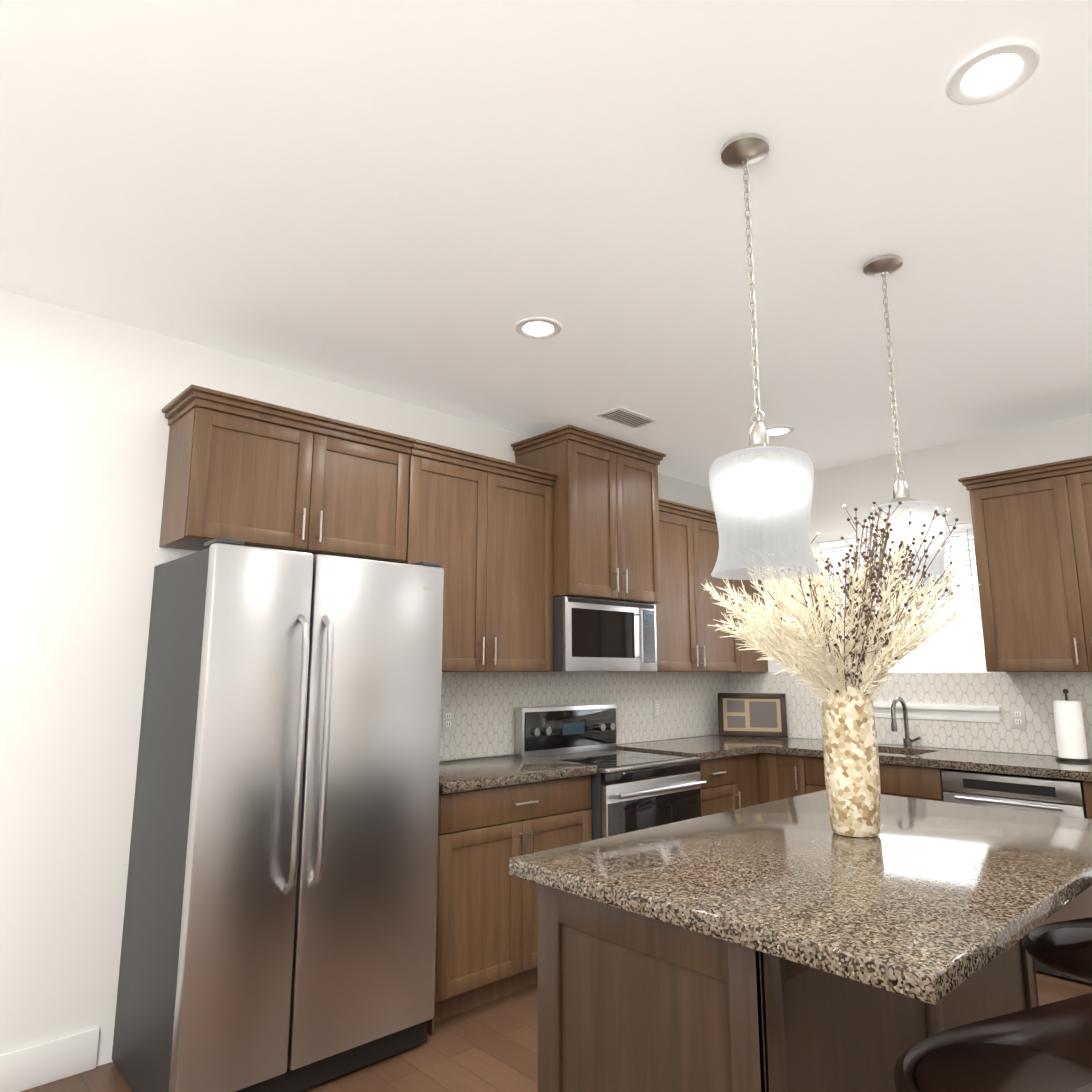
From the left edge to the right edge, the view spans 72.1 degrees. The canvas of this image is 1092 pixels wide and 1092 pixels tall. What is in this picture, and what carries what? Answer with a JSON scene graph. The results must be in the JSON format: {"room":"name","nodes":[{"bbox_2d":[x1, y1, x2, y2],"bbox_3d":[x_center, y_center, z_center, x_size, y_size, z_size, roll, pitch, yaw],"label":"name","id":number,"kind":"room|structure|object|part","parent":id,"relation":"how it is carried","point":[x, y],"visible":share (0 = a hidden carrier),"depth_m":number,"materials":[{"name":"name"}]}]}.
{"room":"kitchen","nodes":[
{"label":"kitchen","id":0,"kind":"room"},
{"bbox_2d":[0,290,718,1066],"bbox_3d":[-1.081,0.571,3.401,6.720,2.740,0.120,9,-13,-42],"label":"wall","id":1,"kind":"structure","parent":0,"point":[84,426],"depth_m":2.76,"materials":[{"name":"white paint"}]},
{"bbox_2d":[0,1028,99,1091],"bbox_3d":[-2.486,1.628,1.815,2.469,0.130,0.019,9,-13,-42],"label":"baseboard","id":2,"kind":"structure","parent":1,"relation":"attached to","point":[30,1067],"depth_m":2.52,"materials":[{"name":"white wood"}]},
{"bbox_2d":[159,392,414,563],"bbox_3d":[-1.082,-0.224,3.222,0.940,0.528,0.325,9,-13,-42],"label":"upper cabinet","id":3,"kind":"object","parent":1,"relation":"attached to","point":[258,477],"depth_m":3.03,"materials":[{"name":"brown wood"}]},
{"bbox_2d":[411,444,554,671],"bbox_3d":[-0.402,0.122,3.798,0.903,1.018,0.325,9,-13,-42],"label":"upper cabinet","id":4,"kind":"object","parent":1,"relation":"attached to","point":[529,534],"depth_m":3.69,"materials":[{"name":"brown wood"}]},
{"bbox_2d":[439,672,730,760],"bbox_3d":[0.251,0.976,4.486,2.980,0.436,0.008,9,-13,-42],"label":"tile backsplash","id":5,"kind":"structure","parent":1,"relation":"attached to","point":[484,705],"depth_m":4.45,"materials":[{"name":"white tile"}]},
{"bbox_2d":[442,708,453,731],"bbox_3d":[-0.495,0.881,3.797,0.072,0.116,0.006,9,-13,-42],"label":"electrical outlet","id":6,"kind":"object","parent":5,"relation":"attached to","point":[447,719],"visible":1,"depth_m":3.79,"materials":[{"name":"white plastic"}]},
{"bbox_2d":[653,700,660,717],"bbox_3d":[0.726,1.067,4.906,0.072,0.116,0.006,9,-13,-42],"label":"electrical outlet","id":7,"kind":"object","parent":5,"relation":"attached to","point":[656,709],"visible":1,"depth_m":4.90,"materials":[{"name":"white plastic"}]},
{"bbox_2d":[511,432,666,607],"bbox_3d":[0.249,-0.106,4.361,0.749,0.862,0.445,9,-13,-42],"label":"upper cabinet","id":8,"kind":"object","parent":1,"relation":"attached to","point":[609,507],"depth_m":4.15,"materials":[{"name":"brown wood"}]},
{"bbox_2d":[551,596,656,671],"bbox_3d":[0.250,0.515,4.256,0.741,0.390,0.449,9,-13,-42],"label":"microwave","id":9,"kind":"object","parent":8,"relation":"attached to","point":[595,635],"visible":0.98,"depth_m":4.06,"materials":[{"name":"grey metal"}]},
{"bbox_2d":[656,504,734,671],"bbox_3d":[0.846,0.312,4.931,0.979,1.018,0.325,9,-13,-42],"label":"upper cabinet","id":10,"kind":"object","parent":1,"relation":"attached to","point":[686,642],"depth_m":4.79,"materials":[{"name":"brown wood"}]},
{"bbox_2d":[735,580,767,671],"bbox_3d":[1.308,0.382,5.349,0.397,1.018,0.326,9,-13,-42],"label":"upper cabinet","id":11,"kind":"object","parent":1,"relation":"attached to","point":[745,660],"depth_m":5.17,"materials":[{"name":"brown wood"}]},
{"bbox_2d":[0,0,1091,486],"bbox_3d":[0.321,-1.081,2.134,6.720,0.100,4.260,9,-13,-42],"label":"ceiling","id":12,"kind":"structure","parent":0,"point":[428,204],"depth_m":2.22,"materials":[{"name":"white paint"}]},
{"bbox_2d":[515,317,561,338],"bbox_3d":[-0.030,-0.877,3.026,0.190,0.007,0.190,9,-13,-42],"label":"recessed light","id":13,"kind":"object","parent":12,"relation":"in","point":[538,328],"visible":1,"depth_m":3.02,"materials":[{"name":"white"}]},
{"bbox_2d":[597,407,657,427],"bbox_3d":[0.446,-0.698,4.088,0.320,0.009,0.170,9,-13,-42],"label":"ceiling vent","id":14,"kind":"object","parent":12,"relation":"in","point":[627,417],"visible":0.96,"depth_m":4.07,"materials":[{"name":"white metal"}]},
{"bbox_2d":[709,133,821,579],"bbox_3d":[0.527,-0.493,1.898,0.256,1.135,0.256,9,-13,-42],"label":"pendant light","id":15,"kind":"object","parent":12,"relation":"hanging from","point":[761,489],"visible":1,"depth_m":1.75,"materials":[{"name":"white glass"}]},
{"bbox_3d":[0.527,-0.078,1.828,0.256,0.294,0.256,9,-13,-42],"label":"lamp shade","id":16,"kind":"part","parent":15,"relation":"part of","materials":[{"name":"white glass"}]},
{"bbox_2d":[767,425,794,436],"bbox_3d":[1.333,-0.660,4.317,0.190,0.007,0.190,9,-13,-42],"label":"recessed light","id":17,"kind":"object","parent":12,"relation":"in","point":[777,431],"visible":0.88,"depth_m":4.30,"materials":[{"name":"white"}]},
{"bbox_2d":[861,254,953,600],"bbox_3d":[1.145,-0.399,2.459,0.256,1.135,0.256,9,-13,-42],"label":"pendant light","id":18,"kind":"object","parent":12,"relation":"hanging from","point":[922,512],"visible":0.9,"depth_m":2.31,"materials":[{"name":"white glass"}]},
{"bbox_3d":[1.145,0.016,2.389,0.256,0.294,0.256,9,-13,-42],"label":"lamp shade","id":19,"kind":"part","parent":18,"relation":"part of","materials":[{"name":"white glass"}]},
{"bbox_2d":[945,40,1039,104],"bbox_3d":[1.033,-1.093,1.740,0.190,0.007,0.190,9,-13,-42],"label":"recessed light","id":20,"kind":"object","parent":12,"relation":"in","point":[991,73],"visible":1,"depth_m":1.73,"materials":[{"name":"white"}]},
{"bbox_2d":[21,970,1091,1091],"bbox_3d":[0.321,1.719,1.664,6.720,0.100,4.260,9,-13,-42],"label":"floor","id":21,"kind":"structure","parent":0,"point":[491,1046],"depth_m":2.67,"materials":[{"name":"brown wood"}]},
{"bbox_2d":[112,537,443,1091],"bbox_3d":[-0.954,0.941,2.833,0.910,1.793,0.747,9,-13,-42],"label":"fridge","id":22,"kind":"object","parent":21,"relation":"on","point":[279,929],"visible":1,"depth_m":2.55,"materials":[{"name":"grey metal"}]},
{"bbox_2d":[427,755,597,1035],"bbox_3d":[-0.299,1.496,3.444,0.895,0.930,0.644,9,-13,-42],"label":"base cabinet","id":23,"kind":"object","parent":21,"relation":"on","point":[496,814],"visible":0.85,"depth_m":3.17,"materials":[{"name":"brown wood"}]},
{"bbox_2d":[515,703,705,839],"bbox_3d":[0.354,1.458,3.977,0.753,1.180,0.732,9,-13,-42],"label":"range","id":24,"kind":"object","parent":21,"relation":"on","point":[632,790],"visible":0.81,"depth_m":3.94,"materials":[{"name":"grey metal"}]},
{"bbox_2d":[699,756,743,815],"bbox_3d":[0.755,1.681,4.423,0.462,0.888,0.604,9,-13,-42],"label":"base cabinet","id":25,"kind":"object","parent":21,"relation":"on","point":[737,772],"depth_m":4.29,"materials":[{"name":"brown wood"}]},
{"bbox_2d":[740,752,763,806],"bbox_3d":[0.992,1.717,4.638,0.301,0.888,0.604,9,-13,-42],"label":"base cabinet","id":26,"kind":"object","parent":21,"relation":"on","point":[749,765],"depth_m":4.53,"materials":[{"name":"brown wood"}]},
{"bbox_2d":[760,752,815,802],"bbox_3d":[1.650,1.710,4.594,0.605,0.888,0.351,9,-13,-42],"label":"base cabinet","id":27,"kind":"object","parent":21,"relation":"on","point":[781,777],"depth_m":4.45,"materials":[{"name":"brown wood"}]},
{"bbox_2d":[616,736,803,759],"bbox_3d":[1.079,1.266,4.768,1.312,0.040,0.644,9,-13,-42],"label":"countertop","id":28,"kind":"structure","parent":27,"relation":"on","point":[704,747],"depth_m":4.55,"materials":[{"name":"brown stone"}]},
{"bbox_2d":[718,693,787,736],"bbox_3d":[1.416,1.161,5.156,0.450,0.293,0.113,-3,-10,15],"label":"picture frame","id":29,"kind":"object","parent":28,"relation":"on","point":[753,714],"visible":1,"depth_m":5.13,"materials":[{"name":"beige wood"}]},
{"bbox_2d":[538,886,1038,1091],"bbox_3d":[0.736,1.276,2.007,1.510,0.888,0.608,9,-13,-42],"label":"kitchen island","id":30,"kind":"object","parent":21,"relation":"on","point":[626,1003],"depth_m":1.55,"materials":[{"name":"brown wood"}]},
{"bbox_2d":[509,790,1091,1009],"bbox_3d":[0.830,0.799,1.984,1.610,0.040,0.970,9,-13,-42],"label":"island countertop","id":31,"kind":"structure","parent":30,"relation":"on","point":[916,910],"depth_m":1.62,"materials":[{"name":"brown stone"}]},
{"bbox_2d":[701,501,979,836],"bbox_3d":[0.824,0.340,2.151,0.676,0.918,0.802,9,-13,-42],"label":"vase","id":32,"kind":"object","parent":31,"relation":"on","point":[845,692],"visible":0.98,"depth_m":2.05,"materials":[{"name":"beige"}]},
{"bbox_2d":[816,752,955,801],"bbox_3d":[1.961,1.654,4.260,0.605,0.888,0.813,9,-13,-42],"label":"base cabinet","id":33,"kind":"object","parent":21,"relation":"on","point":[901,780],"depth_m":3.95,"materials":[{"name":"brown wood"}]},
{"bbox_2d":[760,740,1091,779],"bbox_3d":[2.253,1.137,3.997,0.644,0.040,2.096,9,-13,-42],"label":"countertop","id":34,"kind":"structure","parent":33,"relation":"on","point":[960,759],"depth_m":3.86,"materials":[{"name":"brown stone"}]},
{"bbox_2d":[891,696,920,747],"bbox_3d":[2.106,1.034,4.400,0.210,0.296,0.103,9,-13,-42],"label":"faucet","id":35,"kind":"object","parent":34,"relation":"on","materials":[{"name":"silver metal"}]},
{"bbox_2d":[1052,689,1091,761],"bbox_3d":[2.646,0.902,3.792,0.150,0.353,0.150,9,-13,-42],"label":"paper towel holder","id":36,"kind":"object","parent":34,"relation":"on","point":[1070,731],"visible":0.98,"depth_m":3.74,"materials":[{"name":"white paper"}]},
{"bbox_2d":[893,993,1091,1091],"bbox_3d":[0.821,1.141,1.213,0.490,0.891,0.478,9,-13,-42],"label":"stool","id":37,"kind":"object","parent":21,"relation":"on","point":[1045,1048],"visible":1,"depth_m":1.36,"materials":[{"name":"black leather"}]},
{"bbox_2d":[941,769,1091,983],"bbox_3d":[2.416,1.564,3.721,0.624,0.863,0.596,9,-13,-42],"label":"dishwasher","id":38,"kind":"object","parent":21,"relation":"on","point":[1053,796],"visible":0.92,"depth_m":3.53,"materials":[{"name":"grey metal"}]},
{"bbox_2d":[1022,917,1091,982],"bbox_3d":[1.458,1.248,1.851,0.490,0.891,0.478,9,-13,-42],"label":"stool","id":39,"kind":"object","parent":21,"relation":"on","point":[1064,947],"visible":0.9,"depth_m":1.87,"materials":[{"name":"black leather"}]},
{"bbox_2d":[1082,780,1091,818],"bbox_3d":[2.810,1.501,3.350,0.606,0.888,0.480,9,-13,-42],"label":"base cabinet","id":40,"kind":"object","parent":21,"relation":"on","point":[1087,784],"depth_m":3.37,"materials":[{"name":"brown wood"}]},
{"bbox_2d":[729,414,1091,755],"bbox_3d":[2.749,0.689,4.103,0.120,2.740,4.020,9,-13,-42],"label":"wall","id":41,"kind":"structure","parent":0,"point":[934,474],"depth_m":4.59,"materials":[{"name":"white paint"}]},
{"bbox_2d":[816,521,1000,722],"bbox_3d":[2.222,0.484,4.692,0.155,1.160,1.060,9,-13,-42],"label":"window","id":42,"kind":"structure","parent":41,"relation":"in","point":[971,713],"depth_m":4.43,"materials":[{"name":"white"}]},
{"bbox_2d":[818,523,986,671],"bbox_3d":[2.212,0.443,4.690,0.067,1.056,0.992,9,-13,-42],"label":"window blinds","id":43,"kind":"object","parent":42,"relation":"attached to","point":[964,652],"visible":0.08,"depth_m":4.47,"materials":[{"name":"white"}]},
{"bbox_2d":[731,672,1091,757],"bbox_3d":[2.280,0.974,4.474,0.009,0.436,2.714,9,-13,-42],"label":"tile backsplash","id":44,"kind":"structure","parent":41,"relation":"attached to","point":[1035,692],"depth_m":4.33,"materials":[{"name":"white tile"}]},
{"bbox_2d":[1010,707,1026,728],"bbox_3d":[2.595,0.946,4.122,0.006,0.116,0.072,9,-13,-42],"label":"electrical outlet","id":45,"kind":"object","parent":44,"relation":"attached to","point":[1018,718],"visible":1,"depth_m":4.12,"materials":[{"name":"white plastic"}]},
{"bbox_2d":[958,456,1091,671],"bbox_3d":[2.748,0.108,3.834,0.362,1.056,0.982,9,-13,-42],"label":"upper cabinet","id":46,"kind":"object","parent":41,"relation":"attached to","point":[1032,530],"visible":1,"depth_m":3.87,"materials":[{"name":"brown wood"}]},
{"label":"outside","id":47,"kind":"structure","parent":0,"visible":0},
{"bbox_2d":[832,534,983,647],"bbox_3d":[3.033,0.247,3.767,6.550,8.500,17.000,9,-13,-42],"label":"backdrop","id":48,"kind":"structure","parent":47,"point":[945,567],"depth_m":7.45,"materials":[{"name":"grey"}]}
]}

